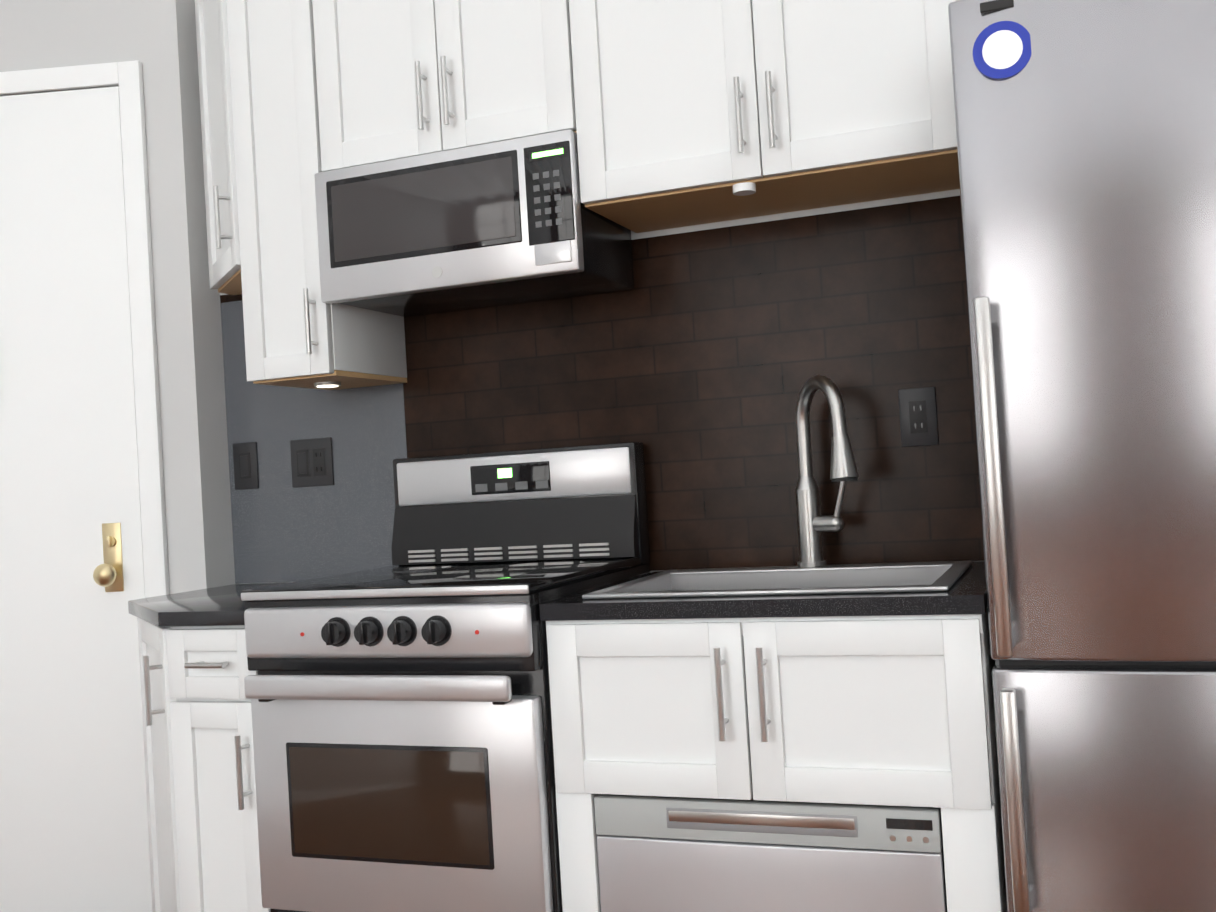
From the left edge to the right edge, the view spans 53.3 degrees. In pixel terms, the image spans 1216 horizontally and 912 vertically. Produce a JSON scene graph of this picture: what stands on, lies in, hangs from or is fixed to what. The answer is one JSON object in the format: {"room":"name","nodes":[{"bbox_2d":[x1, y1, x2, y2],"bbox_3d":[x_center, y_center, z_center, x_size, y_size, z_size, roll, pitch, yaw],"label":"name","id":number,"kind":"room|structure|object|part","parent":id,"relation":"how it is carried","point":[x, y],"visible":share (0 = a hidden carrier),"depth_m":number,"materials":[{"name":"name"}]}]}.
{"room":"kitchen","nodes":[
{"label":"kitchen","id":0,"kind":"room"},
{"bbox_2d":[0,0,206,593],"bbox_3d":[-1.624,-0.329,3.108,1.194,3.120,0.120,-3,-1,4],"label":"wall","id":1,"kind":"structure","parent":0,"point":[38,34],"depth_m":3.02,"materials":[{"name":"grey paint"}]},
{"bbox_2d":[0,86,151,911],"bbox_3d":[-1.558,0.161,2.985,0.862,2.129,0.099,-3,-1,4],"label":"entry door","id":2,"kind":"structure","parent":1,"relation":"in","point":[74,836],"depth_m":3.01,"materials":[{"name":"white"}]},
{"bbox_2d":[0,60,169,597],"bbox_3d":[-1.547,0.134,3.024,0.898,2.183,0.022,-3,-1,4],"label":"door frame","id":3,"kind":"structure","parent":1,"relation":"attached to","point":[126,77],"depth_m":3.00,"materials":[{"name":"white wood"}]},
{"bbox_2d":[176,0,234,587],"bbox_3d":[-1.061,-0.363,3.103,0.120,3.120,0.160,-4,-1,21],"label":"wall","id":4,"kind":"structure","parent":0,"point":[213,438],"depth_m":3.05,"materials":[{"name":"grey paint"}]},
{"bbox_2d":[220,189,959,583],"bbox_3d":[0.138,-0.442,2.738,2.625,3.120,0.120,-4,-1,21],"label":"wall","id":5,"kind":"structure","parent":0,"point":[802,213],"depth_m":2.57,"materials":[{"name":"grey paint"}]},
{"bbox_2d":[195,0,241,294],"bbox_3d":[-0.910,-0.797,2.898,0.268,0.760,0.319,-4,-1,21],"label":"upper cabinet","id":6,"kind":"object","parent":5,"relation":"attached to","point":[222,225],"visible":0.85,"depth_m":2.87,"materials":[{"name":"white wood"}]},
{"bbox_2d":[226,0,406,389],"bbox_3d":[-0.678,-0.675,2.788,0.220,1.034,0.360,-4,-1,21],"label":"upper cabinet","id":7,"kind":"object","parent":5,"relation":"attached to","point":[298,333],"visible":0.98,"depth_m":2.67,"materials":[{"name":"white wood"}]},
{"bbox_2d":[312,0,576,171],"bbox_3d":[-0.309,-0.923,2.645,0.594,0.590,0.360,-4,-1,21],"label":"upper cabinet","id":8,"kind":"object","parent":5,"relation":"attached to","point":[397,79],"visible":0.73,"depth_m":2.51,"materials":[{"name":"white wood"}]},
{"bbox_2d":[314,129,633,316],"bbox_3d":[-0.284,-0.485,2.633,0.598,0.279,0.338,-4,-1,21],"label":"microwave","id":9,"kind":"object","parent":8,"relation":"attached to","point":[511,221],"visible":0.98,"depth_m":2.48,"materials":[{"name":"silver metal"}]},
{"bbox_2d":[220,196,983,583],"bbox_3d":[-0.089,-0.103,2.759,1.898,0.739,0.003,-4,-1,21],"label":"backsplash","id":10,"kind":"structure","parent":5,"relation":"attached to","point":[692,362],"depth_m":2.64,"materials":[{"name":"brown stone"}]},
{"bbox_2d":[233,442,258,489],"bbox_3d":[-0.920,0.025,3.071,0.072,0.118,0.010,-4,-1,21],"label":"switch plate","id":11,"kind":"object","parent":10,"relation":"attached to","point":[245,460],"visible":1,"depth_m":3.07,"materials":[{"name":"grey plastic"}]},
{"bbox_2d":[290,437,333,487],"bbox_3d":[-0.735,0.016,3.000,0.120,0.118,0.010,-4,-1,21],"label":"electrical outlet plate","id":12,"kind":"object","parent":10,"relation":"attached to","point":[311,462],"visible":1,"depth_m":3.00,"materials":[{"name":"grey plastic"}]},
{"bbox_2d":[898,387,938,446],"bbox_3d":[0.634,-0.080,2.474,0.074,0.118,0.008,-4,-1,21],"label":"outlet","id":13,"kind":"object","parent":10,"relation":"attached to","point":[918,417],"visible":1,"depth_m":2.47,"materials":[{"name":"grey plastic"}]},
{"bbox_2d":[569,0,959,232],"bbox_3d":[0.318,-0.889,2.401,0.736,0.771,0.366,-4,-1,21],"label":"upper cabinet","id":14,"kind":"object","parent":5,"relation":"attached to","point":[692,112],"visible":0.94,"depth_m":2.28,"materials":[{"name":"white wood"}]},
{"bbox_3d":[-0.389,1.128,0.052,6.000,0.060,5.800,-4,-1,21],"label":"floor","id":15,"kind":"structure","parent":0,"visible":0},
{"bbox_2d":[137,617,180,911],"bbox_3d":[-0.890,0.764,2.743,0.302,0.835,0.607,-4,-1,21],"label":"base cabinet","id":16,"kind":"object","parent":15,"relation":"on","point":[159,773],"visible":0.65,"depth_m":2.59,"materials":[{"name":"white wood"}]},
{"bbox_2d":[166,625,270,911],"bbox_3d":[-0.653,0.748,2.631,0.216,0.835,0.646,-4,-1,21],"label":"base cabinet","id":17,"kind":"object","parent":15,"relation":"on","point":[214,788],"visible":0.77,"depth_m":2.38,"materials":[{"name":"white wood"}]},
{"bbox_2d":[241,442,650,911],"bbox_3d":[-0.290,0.564,2.453,0.604,1.152,0.685,-4,-1,21],"label":"electric range","id":18,"kind":"object","parent":15,"relation":"on","point":[402,736],"visible":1,"depth_m":2.20,"materials":[{"name":"silver metal"}]},
{"bbox_2d":[546,609,1007,911],"bbox_3d":[0.357,0.680,2.240,0.732,0.835,0.650,-4,-1,21],"label":"base cabinet","id":19,"kind":"object","parent":15,"relation":"on","point":[893,710],"depth_m":1.96,"materials":[{"name":"white wood"}]},
{"bbox_2d":[128,561,987,626],"bbox_3d":[-0.190,0.283,2.463,1.874,0.029,0.628,-4,-1,21],"label":"countertop","id":20,"kind":"structure","parent":19,"relation":"on","point":[966,593],"depth_m":2.02,"materials":[{"name":"black stone"}]},
{"bbox_2d":[582,561,971,598],"bbox_3d":[0.337,0.310,2.246,0.625,0.172,0.490,-4,-1,21],"label":"stainless steel sink","id":21,"kind":"object","parent":20,"relation":"in","point":[880,577],"visible":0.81,"depth_m":2.37,"materials":[{"name":"grey metal"}]},
{"bbox_2d":[795,375,858,566],"bbox_3d":[0.423,0.030,2.372,0.154,0.379,0.180,-4,-1,21],"label":"gooseneck faucet","id":22,"kind":"object","parent":20,"relation":"on","point":[812,524],"visible":1,"depth_m":2.42,"materials":[{"name":"silver metal"}]},
{"bbox_3d":[0.354,0.767,2.233,0.577,0.398,0.555,-4,-1,21],"label":"dishwasher drawer","id":23,"kind":"part","parent":19,"relation":"part of","materials":[{"name":"silver metal"}]},
{"bbox_2d":[948,0,1215,911],"bbox_3d":[0.945,0.170,1.986,0.588,1.772,0.648,-4,-1,21],"label":"stainless refrigerator","id":24,"kind":"object","parent":15,"relation":"on","point":[1086,138],"visible":1,"depth_m":1.76,"materials":[{"name":"grey metal"}]}
]}

